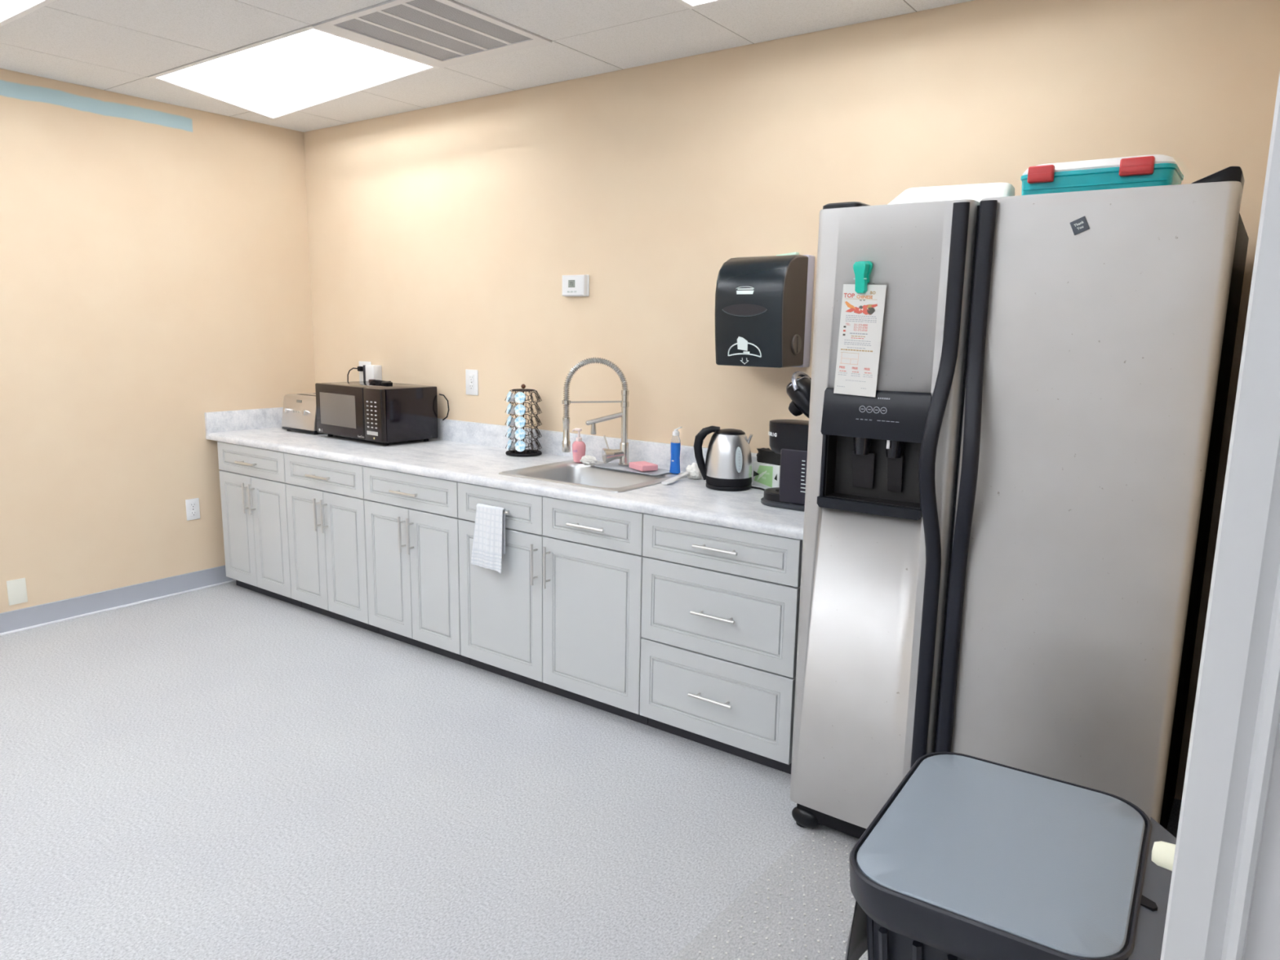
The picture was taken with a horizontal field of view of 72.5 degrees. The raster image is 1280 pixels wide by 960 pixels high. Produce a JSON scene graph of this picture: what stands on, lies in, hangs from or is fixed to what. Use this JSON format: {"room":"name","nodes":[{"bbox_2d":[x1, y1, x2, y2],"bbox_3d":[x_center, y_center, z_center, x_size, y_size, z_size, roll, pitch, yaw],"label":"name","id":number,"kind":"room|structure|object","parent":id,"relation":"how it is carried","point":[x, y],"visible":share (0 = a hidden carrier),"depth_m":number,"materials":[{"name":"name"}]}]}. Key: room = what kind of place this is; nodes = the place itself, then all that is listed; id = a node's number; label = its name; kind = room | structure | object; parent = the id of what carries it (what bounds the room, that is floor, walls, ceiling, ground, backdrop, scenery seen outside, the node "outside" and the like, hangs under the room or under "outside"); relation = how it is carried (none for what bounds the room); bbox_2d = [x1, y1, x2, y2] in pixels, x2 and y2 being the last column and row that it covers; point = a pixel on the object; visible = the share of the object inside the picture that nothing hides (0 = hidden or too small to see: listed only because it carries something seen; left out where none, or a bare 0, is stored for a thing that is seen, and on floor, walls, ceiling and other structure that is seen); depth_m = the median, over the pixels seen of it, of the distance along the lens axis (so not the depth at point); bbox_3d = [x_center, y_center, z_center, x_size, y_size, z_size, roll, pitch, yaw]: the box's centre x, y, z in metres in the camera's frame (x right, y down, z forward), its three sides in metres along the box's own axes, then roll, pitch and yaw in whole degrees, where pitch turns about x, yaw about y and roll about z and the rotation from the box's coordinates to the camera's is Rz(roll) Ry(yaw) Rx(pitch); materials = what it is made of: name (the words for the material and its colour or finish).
{"room":"office break room","nodes":[
{"label":"office break room","id":0,"kind":"room"},
{"bbox_2d":[0,68,315,613],"bbox_3d":[-3.978,-0.498,3.084,0.100,2.902,6.300,8,12,35],"label":"wall","id":1,"kind":"structure","parent":0,"point":[155,265],"depth_m":4.68,"materials":[{"name":"beige paint"}]},
{"bbox_2d":[6,577,27,605],"bbox_3d":[-3.129,0.561,4.389,0.006,0.127,0.082,8,12,35],"label":"blank wall plate","id":2,"kind":"object","parent":1,"relation":"attached to","point":[16,588],"visible":1,"depth_m":4.39,"materials":[{"name":"white plastic"}]},
{"bbox_2d":[0,564,234,633],"bbox_3d":[-3.957,0.886,3.291,0.012,0.106,6.299,8,12,35],"label":"baseboard","id":3,"kind":"structure","parent":1,"relation":"attached to","point":[18,619],"depth_m":4.74,"materials":[{"name":"grey plastic"}]},
{"bbox_2d":[0,579,235,635],"bbox_3d":[-4.125,0.975,3.048,0.018,0.009,5.670,8,12,35],"label":"trim","id":4,"kind":"structure","parent":1,"relation":"attached to","point":[233,580],"depth_m":4.74,"materials":[{"name":"white"}]},
{"bbox_2d":[185,497,199,520],"bbox_3d":[-2.590,0.170,5.063,0.009,0.124,0.078,8,12,35],"label":"wall outlet","id":5,"kind":"object","parent":1,"relation":"attached to","point":[193,509],"visible":1,"depth_m":5.06,"materials":[{"name":"white plastic"}]},
{"bbox_2d":[190,502,196,516],"bbox_3d":[-2.589,0.170,5.061,0.004,0.084,0.034,8,12,35],"label":"receptacle","id":6,"kind":"object","parent":5,"relation":"attached to","point":[193,504],"depth_m":5.06,"materials":[{"name":"white plastic"}]},
{"bbox_2d":[0,0,973,132],"bbox_3d":[-1.248,-1.423,0.919,6.800,0.160,6.500,8,12,35],"label":"ceiling","id":7,"kind":"structure","parent":0,"point":[54,43],"depth_m":3.55,"materials":[{"name":"tile"}]},
{"bbox_2d":[0,0,56,26],"bbox_3d":[-2.418,-1.776,2.981,1.329,0.112,0.662,8,12,35],"label":"ceiling light","id":8,"kind":"object","parent":7,"relation":"attached to","point":[11,11],"visible":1,"depth_m":3.36,"materials":[{"name":"white plastic"}]},
{"bbox_2d":[147,25,439,106],"bbox_3d":[-1.627,-1.915,4.059,1.329,0.181,0.655,8,12,35],"label":"ceiling light","id":9,"kind":"object","parent":7,"relation":"attached to","point":[308,62],"visible":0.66,"depth_m":4.25,"materials":[{"name":"white plastic"}]},
{"bbox_2d":[312,0,551,67],"bbox_3d":[-0.819,-1.785,3.483,0.662,0.018,0.655,8,12,35],"label":"ceiling vent","id":10,"kind":"object","parent":7,"relation":"in","point":[441,33],"visible":0.98,"depth_m":3.46,"materials":[{"name":"white metal"}]},
{"bbox_2d":[50,0,916,123],"bbox_3d":[-1.249,-1.347,0.933,6.600,0.002,6.300,8,12,35],"label":"trim","id":11,"kind":"structure","parent":7,"relation":"attached to","point":[388,0],"depth_m":3.56,"materials":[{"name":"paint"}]},
{"bbox_2d":[674,0,728,8],"bbox_3d":[0.529,-1.642,2.511,1.329,0.112,0.655,8,12,35],"label":"ceiling light","id":12,"kind":"object","parent":7,"relation":"attached to","point":[691,4],"visible":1,"depth_m":3.12,"materials":[{"name":"white plastic"}]},
{"bbox_2d":[0,581,1182,959],"bbox_3d":[-1.308,1.334,1.471,6.700,0.060,6.400,8,12,35],"label":"floor","id":13,"kind":"structure","parent":0,"point":[229,771],"depth_m":2.82,"materials":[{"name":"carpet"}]},
{"bbox_2d":[217,441,302,607],"bbox_3d":[-1.972,0.201,5.183,0.668,0.875,0.758,8,12,35],"label":"base cabinet","id":14,"kind":"object","parent":13,"relation":"on","point":[252,480],"visible":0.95,"depth_m":4.89,"materials":[{"name":"grey wood"}]},
{"bbox_2d":[204,407,804,540],"bbox_3d":[-0.760,-0.141,4.253,3.829,0.156,0.734,8,12,35],"label":"countertop","id":15,"kind":"structure","parent":14,"relation":"on","point":[463,451],"depth_m":4.15,"materials":[{"name":"laminate"}]},
{"bbox_2d":[281,392,319,434],"bbox_3d":[-1.929,-0.403,5.248,0.337,0.216,0.308,8,12,35],"label":"toaster","id":16,"kind":"object","parent":15,"relation":"on","point":[300,410],"visible":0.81,"depth_m":5.14,"materials":[{"name":"silver metal"}]},
{"bbox_2d":[315,381,448,445],"bbox_3d":[-1.461,-0.381,4.907,0.693,0.305,0.408,8,12,35],"label":"microwave","id":17,"kind":"object","parent":15,"relation":"on","point":[397,412],"visible":0.98,"depth_m":4.74,"materials":[{"name":"black metal"}]},
{"bbox_2d":[366,400,377,435],"bbox_3d":[-1.423,-0.327,4.636,0.098,0.179,0.002,9,13,38],"label":"keypad","id":18,"kind":"object","parent":17,"relation":"attached to","point":[371,406],"depth_m":4.63,"materials":[{"name":"grey plastic"}]},
{"bbox_2d":[368,379,392,386],"bbox_3d":[-1.458,-0.547,4.908,0.217,0.026,0.083,8,12,35],"label":"cable bundle","id":19,"kind":"object","parent":17,"relation":"on","point":[371,381],"visible":1,"depth_m":4.88,"materials":[{"name":"black plastic"}]},
{"bbox_2d":[504,384,542,457],"bbox_3d":[-0.588,-0.306,4.413,0.184,0.356,0.184,8,12,35],"label":"pod carousel","id":20,"kind":"object","parent":15,"relation":"on","point":[526,452],"visible":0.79,"depth_m":4.39,"materials":[{"name":"black metal"}]},
{"bbox_2d":[506,391,515,402],"bbox_3d":[-0.639,-0.416,4.369,0.055,0.056,0.057,-4,11,-25],"label":"pod","id":21,"kind":"object","parent":20,"relation":"on","point":[512,399],"visible":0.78,"depth_m":4.36,"materials":[{"name":"white plastic"}]},
{"bbox_2d":[509,393,515,402],"bbox_3d":[-0.636,-0.411,4.371,0.039,0.046,0.046,15,3,-27],"label":"cup","id":22,"kind":"object","parent":21,"relation":"on","point":[512,399],"depth_m":4.35,"materials":[{"name":"white plastic"}]},
{"bbox_2d":[506,403,515,414],"bbox_3d":[-0.640,-0.357,4.379,0.055,0.056,0.057,-4,11,-25],"label":"pod","id":23,"kind":"object","parent":20,"relation":"on","point":[509,405],"visible":0.8,"depth_m":4.36,"materials":[{"name":"white"}]},
{"bbox_2d":[509,405,515,414],"bbox_3d":[-0.637,-0.351,4.382,0.039,0.046,0.046,15,3,-27],"label":"cup","id":24,"kind":"object","parent":23,"relation":"on","point":[512,409],"depth_m":4.36,"materials":[{"name":"white"}]},
{"bbox_2d":[506,415,515,426],"bbox_3d":[-0.641,-0.297,4.389,0.055,0.056,0.057,-4,11,-25],"label":"pod","id":25,"kind":"object","parent":20,"relation":"on","point":[509,417],"visible":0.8,"depth_m":4.37,"materials":[{"name":"white"}]},
{"bbox_2d":[510,417,515,426],"bbox_3d":[-0.638,-0.291,4.392,0.039,0.046,0.046,15,3,-27],"label":"cup","id":26,"kind":"object","parent":25,"relation":"on","point":[512,421],"depth_m":4.37,"materials":[{"name":"white"}]},
{"bbox_2d":[506,439,515,450],"bbox_3d":[-0.643,-0.178,4.410,0.055,0.056,0.057,-4,11,-25],"label":"pod","id":27,"kind":"object","parent":20,"relation":"on","point":[510,441],"visible":0.83,"depth_m":4.40,"materials":[{"name":"white plastic"}]},
{"bbox_2d":[509,440,515,449],"bbox_3d":[-0.640,-0.172,4.413,0.039,0.046,0.046,15,3,-27],"label":"cup","id":28,"kind":"object","parent":27,"relation":"on","point":[513,446],"depth_m":4.39,"materials":[{"name":"white"}]},
{"bbox_2d":[506,427,515,438],"bbox_3d":[-0.642,-0.237,4.400,0.055,0.056,0.057,-4,11,-25],"label":"pod","id":29,"kind":"object","parent":20,"relation":"on","point":[509,429],"visible":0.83,"depth_m":4.38,"materials":[{"name":"white"}]},
{"bbox_2d":[510,429,515,438],"bbox_3d":[-0.639,-0.232,4.403,0.039,0.046,0.046,15,3,-27],"label":"cup","id":30,"kind":"object","parent":29,"relation":"on","point":[512,434],"depth_m":4.38,"materials":[{"name":"white plastic"}]},
{"bbox_2d":[514,416,525,427],"bbox_3d":[-0.594,-0.290,4.357,0.057,0.056,0.055,2,10,5],"label":"pod","id":31,"kind":"object","parent":20,"relation":"on","point":[519,421],"visible":1,"depth_m":4.34,"materials":[{"name":"white"}]},
{"bbox_2d":[514,404,525,415],"bbox_3d":[-0.592,-0.350,4.346,0.057,0.056,0.055,2,10,5],"label":"pod","id":32,"kind":"object","parent":20,"relation":"on","point":[519,409],"visible":0.98,"depth_m":4.33,"materials":[{"name":"white"}]},
{"bbox_2d":[514,391,525,403],"bbox_3d":[-0.591,-0.410,4.336,0.057,0.056,0.055,2,10,5],"label":"pod","id":33,"kind":"object","parent":20,"relation":"on","point":[519,397],"visible":0.98,"depth_m":4.32,"materials":[{"name":"white"}]},
{"bbox_2d":[514,428,525,439],"bbox_3d":[-0.595,-0.231,4.367,0.057,0.056,0.055,2,10,5],"label":"pod","id":34,"kind":"object","parent":20,"relation":"on","point":[519,433],"visible":1,"depth_m":4.35,"materials":[{"name":"white"}]},
{"bbox_2d":[515,440,525,451],"bbox_3d":[-0.596,-0.171,4.377,0.057,0.056,0.055,2,10,5],"label":"pod","id":35,"kind":"object","parent":20,"relation":"on","point":[520,446],"visible":0.98,"depth_m":4.36,"materials":[{"name":"white"}]},
{"bbox_2d":[498,459,687,492],"bbox_3d":[-0.195,0.061,3.890,0.686,0.184,0.562,8,12,35],"label":"sink","id":36,"kind":"object","parent":15,"relation":"in","point":[571,473],"visible":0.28,"depth_m":4.02,"materials":[{"name":"silver metal"}]},
{"bbox_2d":[571,427,586,462],"bbox_3d":[-0.292,-0.165,4.161,0.076,0.163,0.050,8,12,35],"label":"hand soap bottle","id":37,"kind":"object","parent":36,"relation":"on","point":[579,447],"visible":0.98,"depth_m":4.14,"materials":[{"name":"pink plastic"}]},
{"bbox_2d":[579,455,597,465],"bbox_3d":[-0.239,-0.092,4.082,0.101,0.048,0.058,8,12,35],"label":"crumpled cloth","id":38,"kind":"object","parent":36,"relation":"on","point":[586,460],"visible":1,"depth_m":4.06,"materials":[{"name":"white fabric"}]},
{"bbox_2d":[593,462,670,475],"bbox_3d":[-0.031,-0.052,4.002,0.380,0.005,0.156,9,13,39],"label":"mat","id":39,"kind":"object","parent":36,"relation":"on","point":[611,465],"visible":0.79,"depth_m":3.98,"materials":[{"name":"grey rubber"}]},
{"bbox_2d":[562,356,629,466],"bbox_3d":[-0.199,-0.314,4.018,0.316,0.498,0.086,0,10,-6],"label":"faucet","id":40,"kind":"object","parent":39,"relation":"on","point":[608,455],"visible":1,"depth_m":4.03,"materials":[{"name":"silver metal"}]},
{"bbox_2d":[629,461,657,471],"bbox_3d":[0.015,-0.062,3.969,0.084,0.027,0.124,-5,11,-30],"label":"sponge","id":41,"kind":"object","parent":39,"relation":"on","point":[642,466],"visible":1,"depth_m":3.93,"materials":[{"name":"pink"}]},
{"bbox_2d":[669,426,682,473],"bbox_3d":[0.159,-0.134,3.889,0.055,0.210,0.040,8,12,35],"label":"dish soap bottle","id":42,"kind":"object","parent":36,"relation":"on","point":[675,447],"visible":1,"depth_m":3.88,"materials":[{"name":"blue plastic"}]},
{"bbox_2d":[661,462,702,484],"bbox_3d":[0.186,-0.029,3.734,0.099,0.070,0.266,8,12,35],"label":"dish brush","id":43,"kind":"object","parent":15,"relation":"on","point":[693,472],"visible":0.84,"depth_m":3.77,"materials":[{"name":"white plastic"}]},
{"bbox_2d":[693,425,765,491],"bbox_3d":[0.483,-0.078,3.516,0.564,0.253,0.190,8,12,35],"label":"electric kettle","id":44,"kind":"object","parent":15,"relation":"on","point":[727,466],"visible":0.94,"depth_m":3.53,"materials":[{"name":"silver metal"}]},
{"bbox_2d":[751,455,757,482],"bbox_3d":[0.486,-0.048,3.757,0.084,0.112,0.036,8,12,35],"label":"carton","id":45,"kind":"object","parent":15,"relation":"on","point":[753,457],"visible":0.04,"depth_m":3.73,"materials":[{"name":"white cardboard"}]},
{"bbox_2d":[752,461,780,488],"bbox_3d":[0.553,-0.022,3.655,0.084,0.098,0.140,-8,13,-41],"label":"box","id":46,"kind":"object","parent":15,"relation":"on","point":[766,475],"visible":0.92,"depth_m":3.63,"materials":[{"name":"white"}]},
{"bbox_2d":[753,465,777,487],"bbox_3d":[0.520,-0.017,3.630,0.001,0.088,0.129,-8,13,-41],"label":"print","id":47,"kind":"object","parent":46,"relation":"attached to","point":[766,476],"depth_m":3.63,"materials":[{"name":"green"}]},
{"bbox_2d":[756,448,780,465],"bbox_3d":[0.556,-0.099,3.643,0.064,0.058,0.153,-8,13,-41],"label":"plastic bag","id":48,"kind":"object","parent":46,"relation":"on","point":[766,455],"visible":0.65,"depth_m":3.63,"materials":[{"name":"black plastic"}]},
{"bbox_2d":[760,371,811,511],"bbox_3d":[0.587,-0.150,3.223,0.274,0.499,0.168,8,12,35],"label":"coffee maker","id":49,"kind":"object","parent":15,"relation":"on","point":[788,438],"visible":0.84,"depth_m":3.17,"materials":[{"name":"black plastic"}]},
{"bbox_2d":[763,487,789,503],"bbox_3d":[0.535,0.055,3.295,0.134,0.030,0.148,8,12,35],"label":"drip tray","id":50,"kind":"object","parent":49,"relation":"on","point":[774,495],"depth_m":3.23,"materials":[{"name":"black plastic"}]},
{"bbox_2d":[284,452,378,633],"bbox_3d":[-1.430,0.278,4.795,0.667,0.875,0.758,8,12,35],"label":"base cabinet","id":51,"kind":"object","parent":13,"relation":"on","point":[325,498],"visible":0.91,"depth_m":4.50,"materials":[{"name":"grey wood"}]},
{"bbox_2d":[363,466,470,664],"bbox_3d":[-0.888,0.355,4.407,0.667,0.875,0.758,8,12,35],"label":"base cabinet","id":52,"kind":"object","parent":13,"relation":"on","point":[411,526],"visible":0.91,"depth_m":4.11,"materials":[{"name":"grey wood"}]},
{"bbox_2d":[457,481,648,724],"bbox_3d":[-0.207,0.452,3.920,1.011,0.875,0.758,8,12,35],"label":"base cabinet","id":53,"kind":"object","parent":13,"relation":"on","point":[562,616],"visible":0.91,"depth_m":3.59,"materials":[{"name":"grey wood"}]},
{"bbox_2d":[471,503,506,573],"bbox_3d":[-0.648,0.246,3.731,0.179,0.280,0.046,8,12,35],"label":"dish towel","id":54,"kind":"object","parent":53,"relation":"hanging from","point":[489,535],"visible":1,"depth_m":3.71,"materials":[{"name":"white fabric"}]},
{"bbox_2d":[640,513,803,773],"bbox_3d":[0.465,0.548,3.439,0.645,0.875,0.758,8,12,35],"label":"base cabinet","id":55,"kind":"object","parent":13,"relation":"on","point":[719,633],"visible":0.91,"depth_m":3.15,"materials":[{"name":"grey wood"}]},
{"bbox_2d":[698,832,860,959],"bbox_3d":[0.588,1.234,2.043,1.020,0.004,1.170,8,12,35],"label":"floor mat","id":56,"kind":"object","parent":13,"relation":"on","point":[835,849],"visible":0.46,"depth_m":2.37,"materials":[{"name":"white plastic"}]},
{"bbox_2d":[844,751,1176,959],"bbox_3d":[0.699,0.981,1.709,0.553,0.622,0.602,8,12,35],"label":"trash can","id":57,"kind":"object","parent":56,"relation":"on","point":[969,857],"visible":1,"depth_m":1.56,"materials":[{"name":"black plastic"}]},
{"bbox_2d":[790,165,1248,838],"bbox_3d":[1.130,0.153,2.678,1.003,1.935,0.989,8,12,35],"label":"refrigerator","id":58,"kind":"object","parent":13,"relation":"on","point":[1005,544],"visible":0.83,"depth_m":2.26,"materials":[{"name":"silver metal"}]},
{"bbox_2d":[853,261,872,293],"bbox_3d":[0.609,-0.557,2.399,0.046,0.086,0.038,8,12,35],"label":"clip","id":59,"kind":"object","parent":58,"relation":"attached to","point":[862,269],"visible":1,"depth_m":2.39,"materials":[{"name":"teal plastic"}]},
{"bbox_2d":[833,284,886,397],"bbox_3d":[0.612,-0.389,2.434,0.135,0.309,0.003,8,12,35],"label":"menu","id":60,"kind":"object","parent":59,"relation":"hanging from","point":[861,320],"visible":1,"depth_m":2.43,"materials":[{"name":"white paper"}]},
{"bbox_2d":[838,291,877,388],"bbox_3d":[0.606,-0.390,2.437,0.105,0.268,0.002,8,12,35],"label":"print","id":61,"kind":"object","parent":60,"relation":"attached to","point":[858,329],"depth_m":2.44,"materials":[{"name":"white paper"}]},
{"bbox_2d":[887,182,1014,204],"bbox_3d":[0.904,-0.811,2.622,0.410,0.121,0.300,6,11,29],"label":"plastic tray","id":62,"kind":"object","parent":58,"relation":"on","point":[977,192],"visible":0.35,"depth_m":2.52,"materials":[{"name":"white plastic"}]},
{"bbox_2d":[1069,216,1089,235],"bbox_3d":[1.051,-0.608,2.088,0.045,0.044,0.003,8,12,35],"label":"magnet","id":63,"kind":"object","parent":58,"relation":"attached to","point":[1079,225],"visible":1,"depth_m":2.09,"materials":[{"name":"grey plastic"}]},
{"bbox_2d":[1020,154,1183,195],"bbox_3d":[1.215,-0.761,2.312,0.358,0.140,0.265,8,12,35],"label":"storage container","id":64,"kind":"object","parent":58,"relation":"on","point":[1153,170],"visible":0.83,"depth_m":2.21,"materials":[{"name":"teal plastic"}]},
{"bbox_2d":[303,0,1279,799],"bbox_3d":[-0.009,-0.613,4.146,5.260,2.902,0.100,8,12,35],"label":"wall","id":65,"kind":"structure","parent":0,"point":[443,239],"depth_m":3.83,"materials":[{"name":"beige paint"}]},
{"bbox_2d":[359,360,371,381],"bbox_3d":[-1.667,-0.651,5.295,0.115,0.135,0.009,8,12,35],"label":"wall outlet","id":66,"kind":"object","parent":65,"relation":"attached to","point":[361,363],"visible":0.24,"depth_m":5.31,"materials":[{"name":"white plastic"}]},
{"bbox_2d":[346,366,363,382],"bbox_3d":[-1.736,-0.543,5.323,0.128,0.300,0.036,5,11,20],"label":"plug","id":67,"kind":"object","parent":66,"relation":"attached to","point":[359,368],"visible":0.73,"depth_m":5.28,"materials":[{"name":"black plastic"}]},
{"bbox_2d":[363,364,382,381],"bbox_3d":[-1.603,-0.630,5.218,0.118,0.112,0.061,8,12,35],"label":"power adapter","id":68,"kind":"object","parent":66,"relation":"attached to","point":[370,371],"visible":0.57,"depth_m":5.18,"materials":[{"name":"white plastic"}]},
{"bbox_2d":[465,368,478,395],"bbox_3d":[-0.917,-0.532,4.761,0.095,0.138,0.009,8,12,35],"label":"wall outlet","id":69,"kind":"object","parent":65,"relation":"attached to","point":[471,375],"visible":1,"depth_m":4.76,"materials":[{"name":"white plastic"}]},
{"bbox_2d":[469,374,473,390],"bbox_3d":[-0.918,-0.532,4.760,0.034,0.084,0.004,8,12,35],"label":"receptacle","id":70,"kind":"object","parent":69,"relation":"attached to","point":[471,376],"depth_m":4.76,"materials":[{"name":"white plastic"}]},
{"bbox_2d":[562,274,589,296],"bbox_3d":[-0.316,-0.942,4.234,0.154,0.102,0.037,8,12,35],"label":"thermostat","id":71,"kind":"object","parent":65,"relation":"attached to","point":[572,285],"visible":1,"depth_m":4.21,"materials":[{"name":"white plastic"}]},
{"bbox_2d":[431,417,757,471],"bbox_3d":[-0.550,-0.205,4.534,3.829,0.118,0.021,8,12,35],"label":"backsplash","id":72,"kind":"structure","parent":65,"relation":"attached to","point":[659,454],"depth_m":4.42,"materials":[{"name":"stone"}]},
{"bbox_2d":[715,254,814,368],"bbox_3d":[0.503,-0.682,3.528,0.316,0.444,0.264,8,12,35],"label":"paper towel dispenser","id":73,"kind":"object","parent":65,"relation":"attached to","point":[763,304],"visible":1,"depth_m":3.44,"materials":[{"name":"black plastic"}]},
{"bbox_2d":[776,252,799,255],"bbox_3d":[0.600,-0.916,3.553,0.090,0.018,0.028,8,12,35],"label":"leaflet","id":74,"kind":"object","parent":73,"relation":"on","point":[792,253],"visible":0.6,"depth_m":3.53,"materials":[{"name":"white paper"}]},
{"bbox_2d":[1243,723,1279,959],"bbox_3d":[1.279,0.057,0.434,1.615,2.902,0.120,8,12,35],"label":"wall partition","id":75,"kind":"structure","parent":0,"point":[1263,939],"depth_m":0.89,"materials":[{"name":"grey paint"}]},
{"bbox_2d":[1151,840,1175,871],"bbox_3d":[0.564,0.404,0.942,0.021,0.028,0.028,8,12,35],"label":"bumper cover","id":76,"kind":"object","parent":75,"relation":"attached to","point":[1162,852],"visible":0.92,"depth_m":0.93,"materials":[{"name":"beige plastic"}]},
{"bbox_2d":[1160,71,1279,959],"bbox_3d":[0.636,0.239,0.930,0.071,2.350,0.151,8,12,35],"label":"trim","id":77,"kind":"structure","parent":75,"relation":"attached to","point":[1236,717],"depth_m":0.86,"materials":[{"name":"white paint"}]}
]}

